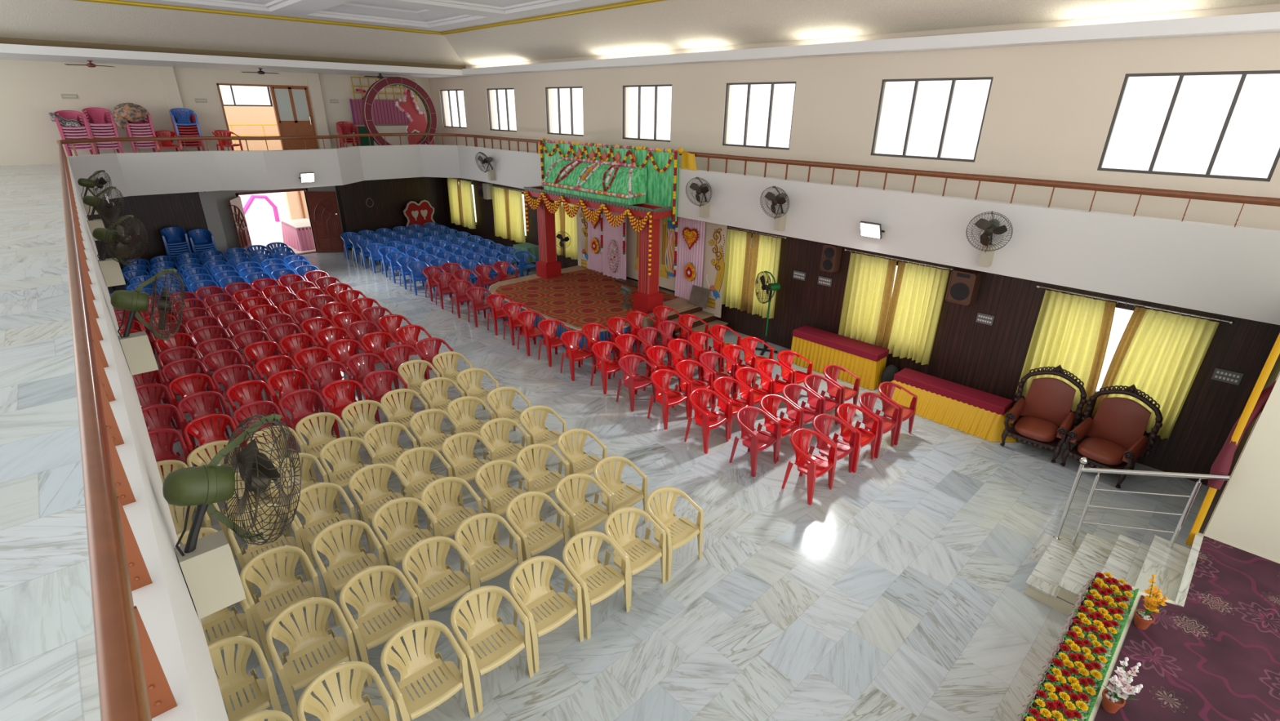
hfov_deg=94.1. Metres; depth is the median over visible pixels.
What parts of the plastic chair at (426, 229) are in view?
backrest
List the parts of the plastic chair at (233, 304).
backrest, seat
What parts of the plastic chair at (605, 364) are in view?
leg, armrest, leg, backrest, seat, armrest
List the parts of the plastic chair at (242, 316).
backrest, seat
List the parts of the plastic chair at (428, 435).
armrest, leg, backrest, seat, armrest, leg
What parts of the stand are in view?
post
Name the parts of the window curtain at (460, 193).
panel, panel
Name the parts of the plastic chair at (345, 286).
backrest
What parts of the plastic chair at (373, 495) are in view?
armrest, leg, leg, backrest, seat, armrest, leg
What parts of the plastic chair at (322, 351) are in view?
armrest, leg, backrest, seat, armrest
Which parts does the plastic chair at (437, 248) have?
backrest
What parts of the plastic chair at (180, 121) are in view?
leg, backrest, seat, leg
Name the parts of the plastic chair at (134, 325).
armrest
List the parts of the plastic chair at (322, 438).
armrest, leg, backrest, seat, armrest, leg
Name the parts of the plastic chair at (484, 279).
leg, backrest, seat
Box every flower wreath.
[589,208,600,229]
[590,236,599,253]
[607,240,619,272]
[682,226,700,249]
[683,262,696,281]
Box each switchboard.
[60,93,77,98]
[195,98,207,102]
[329,99,338,102]
[792,270,806,280]
[817,275,832,286]
[975,312,994,325]
[1211,367,1243,385]
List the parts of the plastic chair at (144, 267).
backrest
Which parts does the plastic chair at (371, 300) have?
backrest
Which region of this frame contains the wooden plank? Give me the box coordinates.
[615,278,638,288]
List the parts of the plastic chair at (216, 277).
backrest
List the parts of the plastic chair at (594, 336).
backrest, leg, seat, armrest, leg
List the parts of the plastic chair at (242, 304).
backrest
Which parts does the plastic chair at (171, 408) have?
backrest, seat, armrest, leg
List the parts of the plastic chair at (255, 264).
backrest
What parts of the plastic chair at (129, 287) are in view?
backrest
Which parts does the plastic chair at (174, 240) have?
leg, backrest, seat, leg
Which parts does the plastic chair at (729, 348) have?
armrest, backrest, leg, seat, armrest, leg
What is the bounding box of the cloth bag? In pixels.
[880,364,898,386]
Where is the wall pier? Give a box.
[198,191,229,261]
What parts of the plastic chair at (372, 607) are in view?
armrest, leg, backrest, seat, leg, armrest, leg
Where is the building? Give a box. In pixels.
[284,191,309,219]
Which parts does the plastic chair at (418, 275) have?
leg, leg, backrest, seat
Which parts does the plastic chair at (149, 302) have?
backrest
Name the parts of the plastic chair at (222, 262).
backrest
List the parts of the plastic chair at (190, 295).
backrest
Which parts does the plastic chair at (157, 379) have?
seat, leg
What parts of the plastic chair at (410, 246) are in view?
backrest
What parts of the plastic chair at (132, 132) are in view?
seat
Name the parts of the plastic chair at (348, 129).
leg, backrest, leg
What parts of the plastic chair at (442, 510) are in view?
leg, armrest, leg, backrest, seat, leg, armrest, leg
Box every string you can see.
[524,193,528,231]
[539,140,544,181]
[600,209,603,252]
[622,217,625,254]
[648,212,652,275]
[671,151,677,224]
[673,216,678,275]
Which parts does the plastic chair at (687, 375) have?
leg, armrest, backrest, leg, seat, armrest, leg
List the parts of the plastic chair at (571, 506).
leg, armrest, leg, backrest, seat, armrest, leg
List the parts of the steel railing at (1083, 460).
newel post, post, thin rail, thin rail, thin rail, handrail, post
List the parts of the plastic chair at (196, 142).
seat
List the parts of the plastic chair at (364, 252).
leg, backrest, seat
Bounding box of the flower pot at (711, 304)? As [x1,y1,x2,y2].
[706,297,715,308]
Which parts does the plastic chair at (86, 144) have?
seat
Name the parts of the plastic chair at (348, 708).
armrest, seat, leg, armrest, leg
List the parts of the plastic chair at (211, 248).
seat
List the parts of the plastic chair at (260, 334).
armrest, backrest, seat, armrest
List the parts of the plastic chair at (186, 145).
seat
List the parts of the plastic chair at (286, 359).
armrest, leg, backrest, seat, armrest, leg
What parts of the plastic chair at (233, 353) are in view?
armrest, backrest, seat, armrest, leg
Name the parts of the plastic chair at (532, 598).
leg, armrest, leg, backrest, seat, leg, armrest, leg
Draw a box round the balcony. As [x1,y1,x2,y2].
[66,157,228,720]
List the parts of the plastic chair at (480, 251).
backrest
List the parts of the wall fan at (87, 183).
arm, motor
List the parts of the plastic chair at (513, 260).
backrest, seat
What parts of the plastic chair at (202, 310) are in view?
backrest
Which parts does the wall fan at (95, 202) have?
arm, motor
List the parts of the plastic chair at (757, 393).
leg, armrest, backrest, leg, seat, armrest, leg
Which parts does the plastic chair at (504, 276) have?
backrest, seat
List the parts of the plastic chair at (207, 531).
backrest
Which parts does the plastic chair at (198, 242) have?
leg, backrest, seat, leg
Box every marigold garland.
[524,190,542,209]
[541,191,561,213]
[542,142,556,155]
[555,143,570,157]
[560,195,580,217]
[569,145,584,158]
[579,199,602,222]
[583,146,598,160]
[596,147,610,161]
[601,203,626,226]
[608,148,628,163]
[626,208,649,231]
[627,150,649,167]
[648,151,673,172]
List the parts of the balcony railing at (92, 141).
handrail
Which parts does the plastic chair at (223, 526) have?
armrest, leg, leg, backrest, seat, armrest, leg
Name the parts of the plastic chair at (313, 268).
backrest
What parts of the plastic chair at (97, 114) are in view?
leg, backrest, seat, leg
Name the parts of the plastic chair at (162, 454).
backrest, seat, armrest, leg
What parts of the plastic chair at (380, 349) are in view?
armrest, leg, backrest, seat, armrest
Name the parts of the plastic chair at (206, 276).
backrest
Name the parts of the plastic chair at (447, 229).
backrest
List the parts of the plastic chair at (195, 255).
backrest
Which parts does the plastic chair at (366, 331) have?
leg, backrest, seat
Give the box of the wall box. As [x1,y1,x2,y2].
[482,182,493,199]
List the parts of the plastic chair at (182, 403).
armrest, leg, backrest, seat, leg, armrest, leg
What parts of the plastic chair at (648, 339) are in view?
armrest, backrest, leg, seat, armrest, leg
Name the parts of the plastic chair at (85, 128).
seat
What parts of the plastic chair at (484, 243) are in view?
backrest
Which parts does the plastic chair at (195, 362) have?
armrest, leg, backrest, seat, armrest, leg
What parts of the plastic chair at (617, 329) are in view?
armrest, leg, backrest, seat, armrest, leg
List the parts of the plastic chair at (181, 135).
seat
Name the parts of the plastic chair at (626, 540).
leg, armrest, leg, backrest, leg, seat, armrest, leg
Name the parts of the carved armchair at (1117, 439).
leg, armrest, seat rail, leg, leg, armrest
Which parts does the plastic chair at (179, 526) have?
backrest, seat, armrest, leg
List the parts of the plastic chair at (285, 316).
armrest, backrest, seat, armrest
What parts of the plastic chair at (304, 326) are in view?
armrest, leg, backrest, seat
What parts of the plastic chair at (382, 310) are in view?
backrest, seat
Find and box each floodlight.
[298,172,315,182]
[859,221,884,239]
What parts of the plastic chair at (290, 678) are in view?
armrest, leg, leg, backrest, seat, leg, armrest, leg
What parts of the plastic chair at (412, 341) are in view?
armrest, backrest, seat, armrest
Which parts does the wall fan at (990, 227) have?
motor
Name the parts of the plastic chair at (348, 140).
seat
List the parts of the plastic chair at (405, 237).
backrest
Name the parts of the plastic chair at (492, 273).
backrest, seat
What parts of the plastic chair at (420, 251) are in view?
backrest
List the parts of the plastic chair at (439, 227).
backrest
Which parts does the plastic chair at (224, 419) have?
armrest, leg, backrest, seat, armrest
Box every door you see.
[216,83,319,150]
[228,187,343,265]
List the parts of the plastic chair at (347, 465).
armrest, leg, backrest, seat, armrest, leg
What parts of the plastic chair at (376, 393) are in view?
armrest, leg, backrest, seat, armrest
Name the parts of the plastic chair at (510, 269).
backrest, seat, leg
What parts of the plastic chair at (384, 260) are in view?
leg, backrest, seat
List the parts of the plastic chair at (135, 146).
seat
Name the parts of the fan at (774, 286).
motor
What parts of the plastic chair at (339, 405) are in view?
armrest, leg, backrest, seat, armrest, leg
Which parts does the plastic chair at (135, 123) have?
leg, seat, leg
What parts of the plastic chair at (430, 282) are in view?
leg, backrest, seat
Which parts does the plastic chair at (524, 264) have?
leg, backrest, seat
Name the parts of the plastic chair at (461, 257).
backrest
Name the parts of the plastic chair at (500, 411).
armrest, leg, backrest, seat, leg, armrest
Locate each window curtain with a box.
[447,177,475,228]
[488,184,525,243]
[554,200,577,259]
[721,226,786,318]
[838,248,955,364]
[1015,284,1235,439]
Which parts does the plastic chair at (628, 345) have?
leg, backrest, seat, armrest, leg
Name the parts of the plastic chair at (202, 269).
backrest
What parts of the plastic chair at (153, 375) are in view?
backrest, seat, armrest, leg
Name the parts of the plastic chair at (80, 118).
seat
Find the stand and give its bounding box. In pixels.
[619,284,632,308]
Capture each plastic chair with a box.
[53,110,92,145]
[55,114,93,148]
[56,117,93,151]
[57,120,94,154]
[57,123,93,156]
[59,128,94,155]
[60,131,93,155]
[61,134,93,155]
[81,107,119,138]
[84,111,120,145]
[85,114,121,147]
[86,117,122,151]
[88,120,123,153]
[93,128,121,154]
[95,130,119,153]
[96,146,120,152]
[113,306,140,326]
[114,310,145,331]
[116,320,144,333]
[120,328,139,334]
[121,263,152,285]
[122,258,153,278]
[122,269,150,290]
[125,127,157,151]
[125,281,158,303]
[126,111,155,137]
[126,115,153,144]
[126,116,153,146]
[126,130,155,151]
[127,120,154,152]
[127,133,155,151]
[128,118,155,149]
[128,275,161,295]
[132,369,173,418]
[133,373,167,402]
[135,382,181,429]
[139,303,182,348]
[140,288,160,302]
[140,313,182,356]
[141,404,190,453]
[142,295,173,334]
[147,428,188,475]
[149,266,179,288]
[149,322,194,355]
[150,255,178,273]
[151,130,182,151]
[151,261,177,277]
[154,333,199,367]
[156,271,186,291]
[156,277,187,297]
[156,459,206,526]
[157,346,208,391]
[159,284,195,306]
[160,226,191,255]
[160,229,189,251]
[161,231,188,249]
[161,358,217,408]
[162,234,189,252]
[162,237,189,254]
[168,107,201,136]
[168,373,223,413]
[168,503,212,545]
[169,111,203,142]
[169,291,200,328]
[170,113,204,145]
[170,118,204,147]
[171,120,204,150]
[172,297,209,324]
[173,127,203,151]
[173,130,203,151]
[174,133,202,151]
[175,252,202,272]
[175,306,215,337]
[176,527,242,608]
[177,257,204,277]
[177,262,206,284]
[177,391,235,449]
[182,266,215,293]
[183,413,243,466]
[184,273,219,304]
[184,315,230,355]
[186,440,241,522]
[187,228,216,254]
[187,231,213,248]
[188,233,214,252]
[188,280,221,302]
[189,236,212,253]
[191,325,237,364]
[194,285,230,315]
[195,337,245,381]
[199,249,227,268]
[200,598,262,651]
[201,349,249,391]
[202,254,227,274]
[202,259,231,279]
[203,293,239,332]
[207,635,282,720]
[208,264,238,282]
[208,301,244,344]
[211,364,264,425]
[212,129,243,151]
[213,270,244,300]
[213,471,282,559]
[216,309,252,352]
[217,275,248,298]
[224,247,248,263]
[224,282,253,315]
[226,252,251,270]
[226,256,253,275]
[226,319,269,349]
[226,380,282,431]
[227,503,311,604]
[232,288,266,313]
[232,329,277,378]
[232,400,289,448]
[235,261,262,288]
[236,709,293,720]
[238,266,267,284]
[239,296,274,326]
[240,545,329,660]
[243,340,288,386]
[244,271,275,295]
[245,244,271,258]
[246,425,311,500]
[247,304,282,335]
[248,248,273,266]
[250,253,277,271]
[251,278,280,303]
[255,355,303,413]
[260,312,298,346]
[261,257,288,275]
[261,284,294,311]
[262,263,291,284]
[266,242,291,262]
[266,323,310,363]
[266,368,319,420]
[266,596,364,720]
[268,291,303,321]
[270,268,296,292]
[270,453,334,536]
[271,246,295,261]
[272,251,298,268]
[277,274,306,296]
[278,389,333,452]
[279,298,313,329]
[279,333,319,369]
[283,254,311,271]
[287,260,311,281]
[288,280,319,308]
[288,482,361,567]
[292,307,328,342]
[293,346,338,389]
[294,265,324,288]
[295,412,353,481]
[296,287,329,311]
[297,660,396,720]
[300,316,337,352]
[303,270,331,294]
[307,294,339,322]
[307,360,355,412]
[311,519,391,625]
[315,276,346,303]
[315,326,355,367]
[319,435,382,513]
[320,302,356,335]
[321,379,369,438]
[325,283,354,311]
[327,338,368,379]
[331,311,367,343]
[335,121,360,147]
[336,124,359,145]
[336,128,359,146]
[336,129,359,147]
[336,289,368,319]
[338,564,425,685]
[340,231,359,259]
[341,400,396,467]
[346,320,387,368]
[346,352,391,400]
[348,462,415,551]
[349,235,367,263]
[350,297,382,329]
[357,229,376,257]
[357,239,381,268]
[360,331,400,371]
[361,306,399,342]
[363,369,411,423]
[363,422,418,482]
[366,233,386,261]
[366,243,391,273]
[372,497,439,595]
[374,236,398,263]
[375,227,392,242]
[377,246,398,277]
[377,314,417,355]
[380,388,431,455]
[380,619,475,720]
[382,231,405,253]
[383,344,426,389]
[385,240,408,265]
[386,251,412,283]
[391,234,410,259]
[392,226,411,251]
[394,446,452,524]
[395,244,417,271]
[395,324,431,355]
[396,256,424,288]
[397,359,442,409]
[400,229,418,244]
[401,535,479,636]
[403,238,422,264]
[405,248,428,276]
[406,261,435,295]
[407,223,426,238]
[408,408,462,464]
[409,231,431,256]
[414,241,438,264]
[415,337,456,379]
[416,253,443,285]
[417,226,436,249]
[419,377,466,439]
[420,476,485,564]
[421,235,444,257]
[422,266,450,301]
[423,222,439,234]
[424,245,448,270]
[426,230,447,253]
[429,257,455,288]
[431,240,452,256]
[432,271,462,309]
[432,351,474,406]
[433,225,453,244]
[435,250,459,279]
[438,234,457,257]
[440,262,466,282]
[441,431,496,507]
[442,228,462,251]
[443,244,466,266]
[446,395,494,441]
[447,254,472,283]
[448,279,479,318]
[449,237,471,254]
[450,585,533,712]
[453,248,473,266]
[453,268,479,304]
[454,231,474,255]
[454,512,524,615]
[456,367,498,426]
[460,241,482,264]
[460,259,486,293]
[465,252,485,283]
[465,286,492,327]
[466,235,487,259]
[470,245,490,271]
[474,264,500,299]
[474,459,533,542]
[476,239,497,255]
[479,417,529,465]
[480,256,502,287]
[483,248,505,278]
[485,293,517,335]
[485,386,531,452]
[487,243,509,267]
[493,261,518,281]
[497,253,521,276]
[498,246,521,273]
[502,301,533,345]
[505,490,568,587]
[509,555,583,672]
[514,250,537,276]
[515,310,548,355]
[515,443,569,500]
[519,404,567,465]
[537,318,571,366]
[554,472,613,561]
[556,428,607,498]
[560,329,595,381]
[562,530,629,639]
[581,322,615,367]
[590,340,627,394]
[593,455,648,537]
[602,506,666,606]
[604,316,638,360]
[613,333,648,377]
[616,354,655,411]
[624,311,657,348]
[637,326,671,377]
[641,486,703,581]
[643,345,681,391]
[647,368,689,429]
[653,305,682,338]
[657,320,688,365]
[666,337,702,376]
[671,359,713,417]
[677,313,708,355]
[684,387,730,453]
[688,331,722,382]
[697,351,735,404]
[707,324,741,368]
[711,376,751,439]
[720,344,756,398]
[728,405,779,476]
[733,366,773,406]
[738,336,773,386]
[754,358,793,407]
[756,394,801,462]
[774,350,813,395]
[779,383,822,428]
[781,428,836,505]
[800,373,841,425]
[808,413,857,482]
[820,364,860,423]
[826,403,879,472]
[854,391,899,457]
[869,381,917,444]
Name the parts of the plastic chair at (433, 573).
leg, armrest, leg, backrest, seat, leg, armrest, leg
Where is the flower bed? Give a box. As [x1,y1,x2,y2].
[1017,571,1139,720]
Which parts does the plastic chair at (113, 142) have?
seat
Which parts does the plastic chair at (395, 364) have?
armrest, leg, backrest, seat, armrest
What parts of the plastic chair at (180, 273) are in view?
backrest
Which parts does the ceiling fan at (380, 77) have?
motor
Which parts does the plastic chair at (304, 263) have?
backrest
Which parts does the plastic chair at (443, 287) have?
leg, leg, backrest, seat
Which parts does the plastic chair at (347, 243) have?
leg, seat, backrest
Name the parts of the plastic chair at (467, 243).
backrest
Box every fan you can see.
[64,60,113,67]
[77,169,111,214]
[83,186,124,240]
[92,214,147,286]
[111,268,184,375]
[162,413,301,618]
[241,68,279,74]
[364,73,396,79]
[475,151,495,180]
[555,231,570,268]
[685,177,711,217]
[755,271,780,355]
[760,186,789,231]
[966,211,1013,267]
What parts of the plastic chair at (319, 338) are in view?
armrest, leg, backrest, seat, armrest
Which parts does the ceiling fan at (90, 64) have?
blade, motor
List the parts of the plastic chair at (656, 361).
leg, armrest, leg, backrest, seat, armrest, leg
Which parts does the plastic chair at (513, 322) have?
leg, armrest, leg, backrest, seat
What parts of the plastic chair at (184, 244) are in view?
backrest, seat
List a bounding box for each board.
[349,98,409,145]
[688,284,710,308]
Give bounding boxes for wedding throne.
[402,200,443,239]
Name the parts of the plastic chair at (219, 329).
backrest, seat, armrest, leg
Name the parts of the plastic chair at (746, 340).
backrest, leg, seat, armrest, leg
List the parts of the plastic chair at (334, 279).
backrest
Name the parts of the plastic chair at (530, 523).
leg, armrest, leg, backrest, seat, leg, armrest, leg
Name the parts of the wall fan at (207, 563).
arm, motor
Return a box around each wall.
[0,59,435,165]
[66,144,475,199]
[88,191,208,280]
[213,186,343,253]
[335,177,446,249]
[428,3,1279,485]
[472,146,1279,324]
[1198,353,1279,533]
[1203,371,1279,563]
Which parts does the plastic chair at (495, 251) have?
backrest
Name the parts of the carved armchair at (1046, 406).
leg, armrest, seat rail, leg, armrest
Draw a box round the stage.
[1088,532,1279,720]
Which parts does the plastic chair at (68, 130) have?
backrest, seat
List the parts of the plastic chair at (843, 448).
leg, backrest, armrest, leg, seat, armrest, leg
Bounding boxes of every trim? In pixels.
[0,11,1279,75]
[73,0,668,35]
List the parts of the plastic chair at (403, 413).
armrest, leg, backrest, seat, armrest, leg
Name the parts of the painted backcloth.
pink sash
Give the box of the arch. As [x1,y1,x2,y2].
[243,195,279,222]
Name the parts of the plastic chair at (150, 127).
seat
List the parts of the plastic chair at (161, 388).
backrest, seat, armrest, leg, leg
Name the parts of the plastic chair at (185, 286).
backrest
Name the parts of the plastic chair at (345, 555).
armrest, leg, backrest, seat, leg, armrest, leg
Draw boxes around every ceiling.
[0,0,1279,66]
[0,29,1279,78]
[119,0,635,31]
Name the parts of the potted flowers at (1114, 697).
pot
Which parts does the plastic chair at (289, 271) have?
backrest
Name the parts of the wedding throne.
heart panel, panel, heart panel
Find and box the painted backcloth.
[626,214,705,290]
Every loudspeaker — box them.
[477,182,484,199]
[819,243,842,272]
[945,266,982,306]
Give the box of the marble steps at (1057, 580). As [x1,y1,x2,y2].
[1024,533,1191,616]
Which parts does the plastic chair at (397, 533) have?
armrest, leg, backrest, seat, leg, armrest, leg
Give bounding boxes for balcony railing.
[56,133,475,155]
[57,140,177,720]
[474,134,1279,226]
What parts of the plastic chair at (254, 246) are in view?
backrest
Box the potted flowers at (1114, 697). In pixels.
[1102,657,1142,713]
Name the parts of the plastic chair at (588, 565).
leg, armrest, leg, backrest, leg, seat, armrest, leg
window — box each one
[218,85,272,106]
[440,88,466,128]
[487,88,516,132]
[545,86,583,136]
[622,84,671,142]
[722,81,795,150]
[871,76,993,162]
[1094,306,1133,393]
[1097,70,1279,182]
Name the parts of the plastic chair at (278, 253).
backrest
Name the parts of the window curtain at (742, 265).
panel, rod, panel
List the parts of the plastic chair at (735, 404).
leg, armrest, backrest, leg, seat, armrest, leg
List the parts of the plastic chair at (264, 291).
backrest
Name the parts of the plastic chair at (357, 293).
backrest, seat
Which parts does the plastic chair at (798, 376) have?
backrest, armrest, leg, seat, armrest, leg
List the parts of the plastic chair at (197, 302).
backrest, seat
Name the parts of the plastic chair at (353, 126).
backrest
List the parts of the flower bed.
lace trim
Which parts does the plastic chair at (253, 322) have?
armrest, backrest, seat, armrest, leg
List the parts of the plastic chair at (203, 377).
armrest, leg, backrest, seat, armrest, leg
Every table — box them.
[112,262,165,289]
[280,217,315,251]
[512,242,539,271]
[791,324,888,390]
[876,367,1017,442]
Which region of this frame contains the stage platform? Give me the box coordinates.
[488,265,694,354]
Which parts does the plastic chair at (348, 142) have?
seat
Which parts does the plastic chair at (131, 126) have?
seat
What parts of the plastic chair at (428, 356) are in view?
armrest, leg, backrest, seat, armrest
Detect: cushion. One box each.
[1014,416,1058,441]
[1020,377,1075,426]
[1077,436,1127,465]
[1086,396,1151,449]
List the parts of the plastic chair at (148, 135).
seat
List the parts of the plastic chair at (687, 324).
armrest, backrest, leg, seat, leg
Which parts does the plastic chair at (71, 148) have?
seat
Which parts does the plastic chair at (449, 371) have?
armrest, leg, backrest, seat, armrest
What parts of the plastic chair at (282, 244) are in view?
backrest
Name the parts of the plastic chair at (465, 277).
backrest, seat, leg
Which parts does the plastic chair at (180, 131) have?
backrest, seat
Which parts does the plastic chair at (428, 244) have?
backrest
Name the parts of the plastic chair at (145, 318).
leg, backrest, seat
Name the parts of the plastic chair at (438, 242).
backrest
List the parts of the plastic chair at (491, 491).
armrest, leg, backrest, seat, armrest, leg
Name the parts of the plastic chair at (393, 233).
backrest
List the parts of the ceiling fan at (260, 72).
motor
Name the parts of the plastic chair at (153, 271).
backrest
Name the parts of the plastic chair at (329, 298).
backrest, seat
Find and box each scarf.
[537,137,546,154]
[677,146,696,170]
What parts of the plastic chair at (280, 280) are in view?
backrest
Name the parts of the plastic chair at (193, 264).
backrest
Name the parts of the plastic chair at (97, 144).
seat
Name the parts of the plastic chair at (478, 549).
leg, armrest, leg, backrest, seat, leg, armrest, leg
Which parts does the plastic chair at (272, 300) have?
backrest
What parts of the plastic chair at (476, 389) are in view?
armrest, leg, backrest, seat, armrest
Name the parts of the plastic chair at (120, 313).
backrest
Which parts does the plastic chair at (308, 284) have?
backrest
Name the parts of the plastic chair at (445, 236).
backrest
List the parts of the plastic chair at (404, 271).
leg, leg, backrest, seat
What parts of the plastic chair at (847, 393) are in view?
leg, backrest, armrest, leg, seat, armrest, leg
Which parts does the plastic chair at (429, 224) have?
backrest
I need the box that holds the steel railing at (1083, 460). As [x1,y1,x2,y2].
[1052,457,1230,547]
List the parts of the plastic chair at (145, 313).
leg, backrest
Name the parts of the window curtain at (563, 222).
panel, panel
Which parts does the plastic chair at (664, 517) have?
leg, armrest, backrest, leg, seat, armrest, leg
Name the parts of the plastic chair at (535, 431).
leg, armrest, leg, backrest, seat, armrest, leg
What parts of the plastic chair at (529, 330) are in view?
leg, armrest, leg, backrest, seat, leg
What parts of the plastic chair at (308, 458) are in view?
armrest, leg, backrest, seat, leg, armrest, leg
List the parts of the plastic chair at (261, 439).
leg, backrest, seat, armrest, leg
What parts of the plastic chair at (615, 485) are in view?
leg, armrest, backrest, leg, seat, armrest, leg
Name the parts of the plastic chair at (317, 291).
backrest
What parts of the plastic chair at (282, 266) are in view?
backrest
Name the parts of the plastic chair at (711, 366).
armrest, backrest, leg, seat, armrest, leg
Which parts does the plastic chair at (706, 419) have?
leg, armrest, backrest, leg, seat, armrest, leg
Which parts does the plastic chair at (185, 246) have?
seat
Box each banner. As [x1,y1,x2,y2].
[576,205,588,268]
[702,222,727,317]
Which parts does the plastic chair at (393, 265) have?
leg, backrest, seat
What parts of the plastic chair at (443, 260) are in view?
backrest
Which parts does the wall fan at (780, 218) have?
motor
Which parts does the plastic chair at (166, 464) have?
backrest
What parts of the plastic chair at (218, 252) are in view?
backrest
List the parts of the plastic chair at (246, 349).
armrest, leg, backrest, seat, armrest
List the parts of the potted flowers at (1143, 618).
pot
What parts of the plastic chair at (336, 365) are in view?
armrest, leg, backrest, seat, armrest, leg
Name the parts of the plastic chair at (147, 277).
backrest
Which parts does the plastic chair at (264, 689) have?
backrest, seat, leg, armrest, leg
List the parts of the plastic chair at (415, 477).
leg, armrest, leg, backrest, seat, armrest, leg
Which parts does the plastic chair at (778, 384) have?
backrest, armrest, leg, seat, armrest, leg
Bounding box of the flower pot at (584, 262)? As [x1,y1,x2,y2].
[581,259,586,267]
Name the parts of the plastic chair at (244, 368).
armrest, leg, backrest, seat, armrest, leg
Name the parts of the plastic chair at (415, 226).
backrest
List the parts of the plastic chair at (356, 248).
leg, backrest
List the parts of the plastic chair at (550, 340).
leg, armrest, leg, backrest, seat, armrest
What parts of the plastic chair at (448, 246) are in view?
backrest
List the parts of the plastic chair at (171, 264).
backrest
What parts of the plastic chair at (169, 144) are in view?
leg, backrest, seat, leg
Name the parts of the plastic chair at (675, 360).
backrest, seat, armrest, leg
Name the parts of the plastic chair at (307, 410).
armrest, leg, backrest, seat, armrest, leg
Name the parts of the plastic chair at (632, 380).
leg, armrest, leg, backrest, seat, armrest, leg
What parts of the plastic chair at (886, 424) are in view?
leg, backrest, armrest, leg, seat, armrest, leg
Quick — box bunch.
[355,88,365,99]
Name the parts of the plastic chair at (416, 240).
backrest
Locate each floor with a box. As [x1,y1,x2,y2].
[0,164,101,720]
[107,248,1208,720]
[238,192,476,254]
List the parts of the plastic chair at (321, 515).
armrest, leg, backrest, seat, leg, armrest, leg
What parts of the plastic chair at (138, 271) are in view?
backrest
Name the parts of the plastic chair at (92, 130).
backrest, seat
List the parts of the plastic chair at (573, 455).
leg, armrest, leg, backrest, seat, armrest, leg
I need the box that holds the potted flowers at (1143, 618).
[1133,573,1167,629]
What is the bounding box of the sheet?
[48,112,81,129]
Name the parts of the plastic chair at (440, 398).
armrest, leg, backrest, seat, armrest, leg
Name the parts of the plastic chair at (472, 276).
backrest, seat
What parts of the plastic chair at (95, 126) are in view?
backrest, seat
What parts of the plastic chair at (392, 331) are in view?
armrest, leg, backrest, seat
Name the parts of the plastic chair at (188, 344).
armrest, backrest, seat, armrest, leg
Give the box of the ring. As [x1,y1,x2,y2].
[361,75,437,145]
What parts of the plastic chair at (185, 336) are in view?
armrest, leg, backrest, seat, armrest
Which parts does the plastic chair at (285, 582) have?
armrest, leg, leg, backrest, seat, leg, armrest, leg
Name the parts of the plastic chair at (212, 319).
backrest, seat, leg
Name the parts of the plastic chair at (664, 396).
leg, armrest, backrest, leg, seat, armrest, leg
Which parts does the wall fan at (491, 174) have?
motor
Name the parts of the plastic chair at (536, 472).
leg, armrest, leg, backrest, seat, armrest, leg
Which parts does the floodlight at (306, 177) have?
lit glass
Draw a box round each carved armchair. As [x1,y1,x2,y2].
[1000,364,1087,462]
[1060,384,1163,488]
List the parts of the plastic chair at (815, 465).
leg, backrest, armrest, leg, seat, armrest, leg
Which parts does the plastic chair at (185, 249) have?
seat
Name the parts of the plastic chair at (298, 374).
armrest, leg, backrest, seat, armrest, leg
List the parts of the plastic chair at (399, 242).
backrest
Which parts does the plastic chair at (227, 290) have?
backrest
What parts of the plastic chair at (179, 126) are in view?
backrest, seat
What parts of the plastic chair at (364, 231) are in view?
backrest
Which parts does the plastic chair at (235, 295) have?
backrest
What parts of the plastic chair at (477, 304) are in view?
leg, leg, backrest, seat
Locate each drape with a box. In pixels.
[587,207,603,272]
[602,209,626,279]
[675,217,705,300]
[1185,333,1279,546]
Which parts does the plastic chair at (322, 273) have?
backrest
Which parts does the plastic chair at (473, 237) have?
backrest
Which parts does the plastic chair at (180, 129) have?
seat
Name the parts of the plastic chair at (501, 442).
leg, armrest, leg, backrest, seat, armrest, leg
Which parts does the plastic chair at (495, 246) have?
backrest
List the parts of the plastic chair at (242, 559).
armrest, leg, leg, backrest, seat, armrest, leg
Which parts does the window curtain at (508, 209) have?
panel, rod, panel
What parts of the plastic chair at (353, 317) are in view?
backrest, seat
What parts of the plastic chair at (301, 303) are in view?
backrest, seat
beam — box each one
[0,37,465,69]
[204,190,234,192]
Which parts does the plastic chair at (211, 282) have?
backrest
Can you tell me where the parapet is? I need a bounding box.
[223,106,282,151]
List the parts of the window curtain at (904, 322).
panel, rod, panel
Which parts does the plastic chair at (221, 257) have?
backrest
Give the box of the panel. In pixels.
[354,126,374,146]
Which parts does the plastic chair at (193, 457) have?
armrest, leg, backrest, seat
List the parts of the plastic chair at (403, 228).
backrest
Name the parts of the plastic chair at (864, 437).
leg, backrest, armrest, leg, seat, armrest, leg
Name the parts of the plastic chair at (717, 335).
armrest, backrest, seat, leg, armrest, leg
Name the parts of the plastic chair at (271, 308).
backrest, seat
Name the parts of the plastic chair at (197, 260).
backrest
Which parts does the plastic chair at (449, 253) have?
backrest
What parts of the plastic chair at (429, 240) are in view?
backrest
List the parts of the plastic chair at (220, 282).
backrest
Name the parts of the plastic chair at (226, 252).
backrest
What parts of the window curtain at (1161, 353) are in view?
panel, rod, panel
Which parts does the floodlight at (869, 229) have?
lit glass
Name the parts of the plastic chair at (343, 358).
leg, backrest, seat, armrest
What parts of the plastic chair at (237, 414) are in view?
armrest, leg, backrest, seat, armrest, leg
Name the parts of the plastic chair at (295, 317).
armrest, backrest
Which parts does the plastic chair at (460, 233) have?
backrest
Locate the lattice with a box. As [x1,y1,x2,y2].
[351,76,417,102]
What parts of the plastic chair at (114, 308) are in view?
backrest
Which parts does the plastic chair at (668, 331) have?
backrest, leg, seat, armrest, leg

